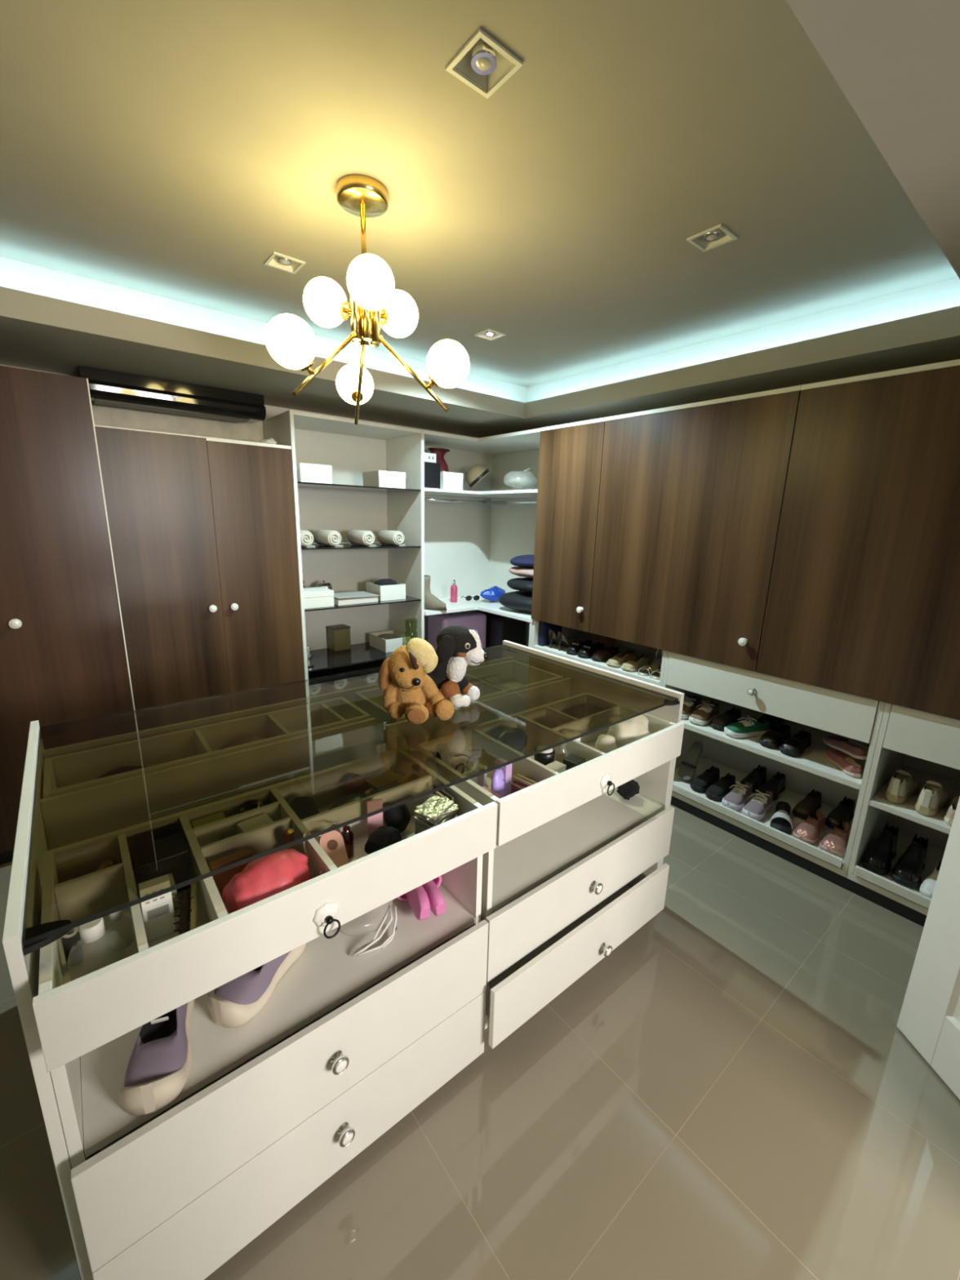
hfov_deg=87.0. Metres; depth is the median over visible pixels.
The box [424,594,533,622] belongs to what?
countertop
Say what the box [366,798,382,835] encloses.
card
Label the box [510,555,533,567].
pillow
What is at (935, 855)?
tray
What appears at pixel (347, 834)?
glass bottle
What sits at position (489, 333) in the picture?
recessed light
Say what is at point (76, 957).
bottle
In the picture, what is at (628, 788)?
scrunchie
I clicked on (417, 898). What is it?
sandal
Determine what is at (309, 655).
figurine
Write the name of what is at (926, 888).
sneaker
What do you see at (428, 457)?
box
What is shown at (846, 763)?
shoe
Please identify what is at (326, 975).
drawer
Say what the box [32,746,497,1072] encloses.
drawer
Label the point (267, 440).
crumpled paper
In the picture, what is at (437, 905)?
sandal
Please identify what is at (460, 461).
wall
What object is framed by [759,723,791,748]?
shoe
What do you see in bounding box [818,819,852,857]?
shoe
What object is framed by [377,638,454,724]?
plush dog
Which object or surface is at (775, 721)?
shoe
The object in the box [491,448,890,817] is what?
wall
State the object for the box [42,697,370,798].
display tray
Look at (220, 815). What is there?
box
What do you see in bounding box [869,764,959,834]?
shelf
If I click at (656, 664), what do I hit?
sandal
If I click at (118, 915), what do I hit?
plastic bottle
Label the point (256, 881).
pouch
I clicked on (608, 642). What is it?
shoe
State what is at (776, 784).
shoe
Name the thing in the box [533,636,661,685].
shelf
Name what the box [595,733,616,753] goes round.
ball
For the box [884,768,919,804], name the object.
sneaker
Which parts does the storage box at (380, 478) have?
lid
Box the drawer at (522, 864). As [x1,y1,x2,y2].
[491,786,664,913]
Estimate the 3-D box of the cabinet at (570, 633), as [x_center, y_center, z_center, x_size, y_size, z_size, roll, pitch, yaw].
[0.916,0.351,3.524,0.568,0.915,1.064,-9,17,-38]
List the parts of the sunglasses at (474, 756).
temple arm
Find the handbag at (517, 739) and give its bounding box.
[491,727,528,751]
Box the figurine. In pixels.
[306,645,313,666]
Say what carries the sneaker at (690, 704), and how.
on the cabinet at (821, 712)
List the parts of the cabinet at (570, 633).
panel, panel, panel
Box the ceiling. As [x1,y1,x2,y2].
[0,0,959,437]
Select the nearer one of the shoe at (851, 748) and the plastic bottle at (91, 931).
the plastic bottle at (91, 931)
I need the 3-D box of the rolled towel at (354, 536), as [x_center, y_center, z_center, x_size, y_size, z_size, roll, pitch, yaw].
[-0.847,-0.731,3.615,0.110,0.104,0.217,-12,19,-43]
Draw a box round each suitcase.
[427,610,486,665]
[480,611,526,662]
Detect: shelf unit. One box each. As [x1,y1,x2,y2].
[262,409,424,697]
[424,427,541,647]
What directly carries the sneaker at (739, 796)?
on the cabinet at (821, 712)
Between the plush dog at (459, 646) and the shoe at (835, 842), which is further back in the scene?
the shoe at (835, 842)
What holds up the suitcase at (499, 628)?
on the floor
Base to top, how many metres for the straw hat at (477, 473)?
0.210 m
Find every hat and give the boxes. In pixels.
[466,463,491,490]
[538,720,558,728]
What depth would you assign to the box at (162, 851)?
1.11 m
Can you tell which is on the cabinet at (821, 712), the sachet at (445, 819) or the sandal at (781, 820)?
the sandal at (781, 820)
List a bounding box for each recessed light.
[264,251,305,274]
[445,27,523,98]
[474,328,505,341]
[686,223,737,252]
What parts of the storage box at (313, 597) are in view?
lid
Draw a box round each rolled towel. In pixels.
[299,529,315,546]
[313,529,342,546]
[347,529,376,546]
[377,529,405,545]
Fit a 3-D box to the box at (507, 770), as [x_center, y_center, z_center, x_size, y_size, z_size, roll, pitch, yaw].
[0.066,0.420,1.504,0.045,0.126,0.035,10,16,32]
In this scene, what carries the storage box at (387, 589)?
on the shelf unit at (344, 505)
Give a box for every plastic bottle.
[66,917,126,981]
[105,906,133,951]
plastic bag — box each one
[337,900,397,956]
[480,586,506,601]
[502,467,537,489]
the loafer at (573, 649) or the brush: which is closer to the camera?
the brush
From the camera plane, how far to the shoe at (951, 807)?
2.02 m
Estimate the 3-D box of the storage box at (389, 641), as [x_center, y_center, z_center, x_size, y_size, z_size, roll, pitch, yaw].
[-0.714,0.008,4.009,0.220,0.100,0.270,-9,17,-38]
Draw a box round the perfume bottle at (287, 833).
[282,827,296,850]
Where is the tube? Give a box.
[490,768,505,797]
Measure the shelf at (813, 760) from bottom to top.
0.028 m
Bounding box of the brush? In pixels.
[173,876,197,935]
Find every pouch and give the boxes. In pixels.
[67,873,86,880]
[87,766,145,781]
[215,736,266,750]
[222,848,311,913]
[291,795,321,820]
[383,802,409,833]
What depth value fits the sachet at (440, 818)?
1.26 m
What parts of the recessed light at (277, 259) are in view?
bulb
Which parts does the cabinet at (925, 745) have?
panel, drawer, panel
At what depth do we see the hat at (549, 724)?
1.90 m
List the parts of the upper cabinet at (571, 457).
knob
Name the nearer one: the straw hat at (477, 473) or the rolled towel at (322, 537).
the rolled towel at (322, 537)
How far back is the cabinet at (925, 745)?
2.18 m
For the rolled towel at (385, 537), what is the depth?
3.71 m
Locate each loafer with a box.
[565,639,592,654]
[577,642,604,657]
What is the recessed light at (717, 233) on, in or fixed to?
in the ceiling
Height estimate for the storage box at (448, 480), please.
0.125 m
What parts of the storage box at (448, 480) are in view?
lid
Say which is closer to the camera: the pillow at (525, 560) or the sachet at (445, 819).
the sachet at (445, 819)
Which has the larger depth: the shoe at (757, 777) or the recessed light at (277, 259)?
the shoe at (757, 777)
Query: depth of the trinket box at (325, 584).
3.64 m
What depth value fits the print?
0.99 m
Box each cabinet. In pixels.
[531,417,604,632]
[531,619,666,686]
[588,385,800,671]
[662,650,885,888]
[755,359,959,719]
[844,702,959,927]
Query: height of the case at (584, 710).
0.068 m
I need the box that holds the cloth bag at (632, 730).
[601,712,651,749]
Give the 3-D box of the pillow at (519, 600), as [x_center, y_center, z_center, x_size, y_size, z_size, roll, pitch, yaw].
[0.412,-0.315,4.021,0.440,0.136,0.448,14,18,42]
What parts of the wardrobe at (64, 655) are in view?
knob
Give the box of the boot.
[424,574,446,610]
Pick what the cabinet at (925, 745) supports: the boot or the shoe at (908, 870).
the shoe at (908, 870)
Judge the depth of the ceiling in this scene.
1.47 m
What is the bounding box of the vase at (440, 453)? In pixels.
[428,447,449,471]
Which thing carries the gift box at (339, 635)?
on the shelf unit at (344, 505)
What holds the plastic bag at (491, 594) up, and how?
on the corner shelf unit at (472, 541)
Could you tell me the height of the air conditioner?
0.144 m
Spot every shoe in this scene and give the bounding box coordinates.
[119,999,195,1115]
[207,943,306,1027]
[548,629,569,648]
[557,631,577,650]
[591,645,618,661]
[594,635,616,649]
[689,765,719,792]
[705,773,735,800]
[710,706,741,730]
[740,764,766,793]
[756,771,786,800]
[757,713,784,729]
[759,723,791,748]
[778,729,811,756]
[791,788,821,819]
[792,809,825,844]
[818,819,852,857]
[822,735,868,759]
[823,750,861,777]
[824,796,853,828]
[861,822,898,875]
[889,833,928,888]
[943,795,959,825]
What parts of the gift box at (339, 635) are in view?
lid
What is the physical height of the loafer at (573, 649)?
0.075 m
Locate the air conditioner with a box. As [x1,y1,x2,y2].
[77,365,266,422]
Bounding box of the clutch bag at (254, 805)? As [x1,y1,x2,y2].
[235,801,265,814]
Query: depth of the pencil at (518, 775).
1.53 m
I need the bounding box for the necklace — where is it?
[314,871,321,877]
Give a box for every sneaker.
[681,695,701,719]
[688,701,719,725]
[721,780,752,810]
[724,715,770,738]
[742,788,773,821]
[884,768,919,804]
[914,780,950,816]
[919,860,942,898]
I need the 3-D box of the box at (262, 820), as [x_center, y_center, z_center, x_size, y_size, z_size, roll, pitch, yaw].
[-0.544,0.487,1.236,0.070,0.090,0.060,-12,19,-43]
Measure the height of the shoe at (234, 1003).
0.112 m
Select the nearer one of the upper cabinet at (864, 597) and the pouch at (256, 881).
the pouch at (256, 881)
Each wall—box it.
[0,364,492,498]
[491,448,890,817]
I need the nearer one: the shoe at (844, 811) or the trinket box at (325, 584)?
the shoe at (844, 811)
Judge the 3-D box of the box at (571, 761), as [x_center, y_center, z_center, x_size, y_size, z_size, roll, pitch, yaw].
[0.299,0.419,1.614,0.053,0.088,0.052,13,18,41]
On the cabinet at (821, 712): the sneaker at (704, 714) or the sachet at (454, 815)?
the sneaker at (704, 714)
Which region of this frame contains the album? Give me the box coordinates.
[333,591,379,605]
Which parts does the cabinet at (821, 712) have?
panel, knob, drawer, panel, panel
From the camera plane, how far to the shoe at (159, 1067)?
0.99 m
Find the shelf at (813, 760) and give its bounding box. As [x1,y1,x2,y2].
[680,697,870,790]
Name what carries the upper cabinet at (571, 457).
attached to the wall at (507, 462)
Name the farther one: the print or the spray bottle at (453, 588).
the spray bottle at (453, 588)
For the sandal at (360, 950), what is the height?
0.095 m
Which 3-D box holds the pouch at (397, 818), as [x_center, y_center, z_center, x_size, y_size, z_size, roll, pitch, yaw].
[-0.220,0.473,1.340,0.069,0.083,0.061,-9,17,-38]
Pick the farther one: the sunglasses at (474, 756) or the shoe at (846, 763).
the shoe at (846, 763)
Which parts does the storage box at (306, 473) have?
lid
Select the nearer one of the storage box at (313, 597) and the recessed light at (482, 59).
the recessed light at (482, 59)
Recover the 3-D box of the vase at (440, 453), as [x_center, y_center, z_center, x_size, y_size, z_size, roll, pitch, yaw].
[-0.325,-1.353,4.023,0.190,0.315,0.126,-9,17,-38]
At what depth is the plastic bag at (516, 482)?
3.90 m
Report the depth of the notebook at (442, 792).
1.38 m
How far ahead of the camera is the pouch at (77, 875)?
1.07 m
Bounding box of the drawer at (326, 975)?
[80,884,475,1157]
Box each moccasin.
[606,649,634,666]
[620,653,648,671]
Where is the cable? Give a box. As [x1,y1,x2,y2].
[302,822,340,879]
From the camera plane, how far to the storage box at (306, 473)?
3.15 m
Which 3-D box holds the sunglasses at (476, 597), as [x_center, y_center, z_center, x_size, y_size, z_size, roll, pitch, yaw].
[-0.084,-0.377,4.442,0.143,0.048,0.117,-4,15,-21]
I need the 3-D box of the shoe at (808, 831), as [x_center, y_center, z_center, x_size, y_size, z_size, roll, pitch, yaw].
[1.645,0.923,2.511,0.245,0.088,0.100,-9,17,-38]
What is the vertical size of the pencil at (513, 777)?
0.018 m
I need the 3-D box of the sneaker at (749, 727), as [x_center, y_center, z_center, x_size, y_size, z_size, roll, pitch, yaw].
[1.422,0.454,2.680,0.245,0.103,0.097,-1,14,-9]
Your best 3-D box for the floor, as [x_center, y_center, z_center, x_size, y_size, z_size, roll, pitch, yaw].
[0.165,1.341,1.414,4.807,0.060,6.901,-9,17,-38]
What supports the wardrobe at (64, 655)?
on the floor
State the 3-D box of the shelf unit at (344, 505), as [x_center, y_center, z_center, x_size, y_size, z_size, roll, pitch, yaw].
[-0.944,-0.396,3.704,0.934,2.189,0.518,-9,17,-38]
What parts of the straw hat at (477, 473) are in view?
crown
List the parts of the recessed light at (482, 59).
bulb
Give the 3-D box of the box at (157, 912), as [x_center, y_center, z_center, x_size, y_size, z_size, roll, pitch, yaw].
[-0.635,0.528,0.997,0.050,0.118,0.025,-8,17,-35]
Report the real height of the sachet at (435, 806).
0.007 m
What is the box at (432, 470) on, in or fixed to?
on the corner shelf unit at (472, 541)
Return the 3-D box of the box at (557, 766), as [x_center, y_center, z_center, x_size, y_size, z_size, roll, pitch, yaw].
[0.233,0.428,1.570,0.052,0.088,0.042,-12,19,-43]
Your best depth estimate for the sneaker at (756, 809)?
2.66 m
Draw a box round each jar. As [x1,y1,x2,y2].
[533,745,555,765]
[561,728,581,742]
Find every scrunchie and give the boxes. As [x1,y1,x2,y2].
[363,827,400,855]
[616,779,637,796]
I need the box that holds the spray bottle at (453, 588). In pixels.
[450,579,457,602]
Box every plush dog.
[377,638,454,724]
[426,625,488,707]
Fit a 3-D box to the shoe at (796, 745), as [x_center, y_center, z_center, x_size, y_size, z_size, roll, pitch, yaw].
[1.585,0.512,2.526,0.250,0.070,0.095,-9,17,-38]
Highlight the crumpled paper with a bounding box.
[260,437,277,444]
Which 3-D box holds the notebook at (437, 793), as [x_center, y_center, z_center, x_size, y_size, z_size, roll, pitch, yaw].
[-0.093,0.468,1.367,0.007,0.090,0.090,-9,17,-38]
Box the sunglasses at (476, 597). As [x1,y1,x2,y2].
[461,595,479,600]
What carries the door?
in the wall
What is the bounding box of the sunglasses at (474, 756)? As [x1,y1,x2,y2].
[454,753,476,773]
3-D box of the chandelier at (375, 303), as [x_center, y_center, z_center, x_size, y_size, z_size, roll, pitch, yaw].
[-0.403,-1.032,1.559,0.567,0.604,0.578,-9,17,-38]
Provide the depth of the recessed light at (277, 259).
1.94 m
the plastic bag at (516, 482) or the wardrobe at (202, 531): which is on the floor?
the wardrobe at (202, 531)
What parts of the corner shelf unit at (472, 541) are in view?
panel, hanging rail, shelf, panel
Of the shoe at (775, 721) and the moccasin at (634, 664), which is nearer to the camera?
the shoe at (775, 721)
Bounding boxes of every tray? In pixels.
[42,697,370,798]
[354,659,563,738]
[410,692,684,846]
[671,755,853,867]
[853,832,944,908]
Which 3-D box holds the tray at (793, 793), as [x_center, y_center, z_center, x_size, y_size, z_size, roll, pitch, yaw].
[1.546,0.887,2.815,0.538,0.040,0.955,-9,17,-38]
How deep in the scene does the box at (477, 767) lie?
1.50 m
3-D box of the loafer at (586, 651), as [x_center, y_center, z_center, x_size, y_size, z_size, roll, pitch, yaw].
[0.762,0.068,3.450,0.240,0.075,0.093,-9,17,-38]
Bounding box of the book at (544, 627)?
[537,621,562,646]
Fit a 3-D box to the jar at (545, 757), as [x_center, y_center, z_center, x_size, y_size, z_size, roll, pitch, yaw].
[0.205,0.402,1.625,0.066,0.112,0.066,-9,17,-38]
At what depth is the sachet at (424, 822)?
1.26 m
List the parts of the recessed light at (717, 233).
bulb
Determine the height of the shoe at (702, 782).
0.085 m
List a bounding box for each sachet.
[413,794,453,820]
[413,810,455,828]
[414,813,457,829]
[415,795,457,820]
[415,810,453,824]
[437,803,457,823]
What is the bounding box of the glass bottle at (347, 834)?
[340,824,354,858]
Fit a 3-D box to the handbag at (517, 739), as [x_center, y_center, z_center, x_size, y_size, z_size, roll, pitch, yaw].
[0.103,0.362,1.807,0.169,0.096,0.111,-10,18,-41]
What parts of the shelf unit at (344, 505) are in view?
panel, panel, shelf, shelf, shelf, shelf, shelf, panel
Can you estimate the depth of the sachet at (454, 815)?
1.28 m
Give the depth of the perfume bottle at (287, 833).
1.18 m
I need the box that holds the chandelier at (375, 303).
[265,174,469,424]
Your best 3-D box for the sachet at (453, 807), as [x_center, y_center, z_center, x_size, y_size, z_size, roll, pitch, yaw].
[-0.110,0.429,1.295,0.090,0.004,0.064,-9,18,-32]
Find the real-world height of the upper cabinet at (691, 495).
1.284 m
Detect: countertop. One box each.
[22,644,678,946]
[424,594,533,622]
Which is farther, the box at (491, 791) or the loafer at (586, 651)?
the loafer at (586, 651)
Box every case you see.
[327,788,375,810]
[561,703,604,719]
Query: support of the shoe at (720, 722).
on the cabinet at (821, 712)
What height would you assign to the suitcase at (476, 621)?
0.836 m
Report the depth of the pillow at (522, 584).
3.86 m
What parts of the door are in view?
panel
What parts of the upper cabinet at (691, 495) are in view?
knob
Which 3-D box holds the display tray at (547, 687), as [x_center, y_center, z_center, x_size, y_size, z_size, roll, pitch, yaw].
[-0.066,0.251,2.261,0.895,0.114,0.352,-9,17,-38]
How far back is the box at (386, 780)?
1.49 m
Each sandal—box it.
[396,884,430,919]
[422,875,445,915]
[637,648,662,675]
[649,669,660,679]
[677,741,702,780]
[769,800,792,835]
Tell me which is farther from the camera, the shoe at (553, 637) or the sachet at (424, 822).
the shoe at (553, 637)
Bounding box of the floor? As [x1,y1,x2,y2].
[0,742,959,1279]
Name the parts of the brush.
handle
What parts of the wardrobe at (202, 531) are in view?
door, knob, knob, door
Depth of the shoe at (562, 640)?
3.56 m
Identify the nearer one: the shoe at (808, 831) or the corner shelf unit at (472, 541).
the shoe at (808, 831)
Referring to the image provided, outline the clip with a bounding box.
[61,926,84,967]
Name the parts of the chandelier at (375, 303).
globe, arm, globe, arm, globe, arm, rod, globe, arm, globe, arm, globe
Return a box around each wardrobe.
[0,364,137,865]
[94,425,306,731]
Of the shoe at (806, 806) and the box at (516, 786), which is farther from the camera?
the shoe at (806, 806)
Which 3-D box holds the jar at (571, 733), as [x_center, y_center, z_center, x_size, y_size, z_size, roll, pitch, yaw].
[0.321,0.372,1.793,0.068,0.097,0.068,-9,17,-38]
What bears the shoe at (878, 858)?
on the cabinet at (925, 745)
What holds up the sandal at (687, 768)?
on the cabinet at (821, 712)
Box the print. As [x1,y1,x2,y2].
[144,888,169,920]
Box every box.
[129,823,191,897]
[138,874,176,942]
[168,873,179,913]
[191,811,225,828]
[209,848,253,902]
[236,813,273,834]
[296,462,332,484]
[302,586,333,608]
[315,579,332,589]
[326,624,351,651]
[362,470,405,488]
[364,769,402,793]
[365,578,405,600]
[368,630,410,653]
[414,821,426,835]
[424,452,435,462]
[424,461,439,488]
[440,471,463,490]
[466,762,487,786]
[482,786,502,798]
[493,757,511,795]
[511,776,534,793]
[546,760,566,773]
[563,753,585,770]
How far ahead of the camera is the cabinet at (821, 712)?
2.58 m
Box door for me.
[897,797,959,1099]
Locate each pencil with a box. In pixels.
[511,775,533,786]
[515,773,537,784]
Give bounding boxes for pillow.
[498,591,532,611]
[506,577,533,592]
[508,565,533,577]
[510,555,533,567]
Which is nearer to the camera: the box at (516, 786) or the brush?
the brush
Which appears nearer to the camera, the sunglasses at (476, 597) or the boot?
the boot

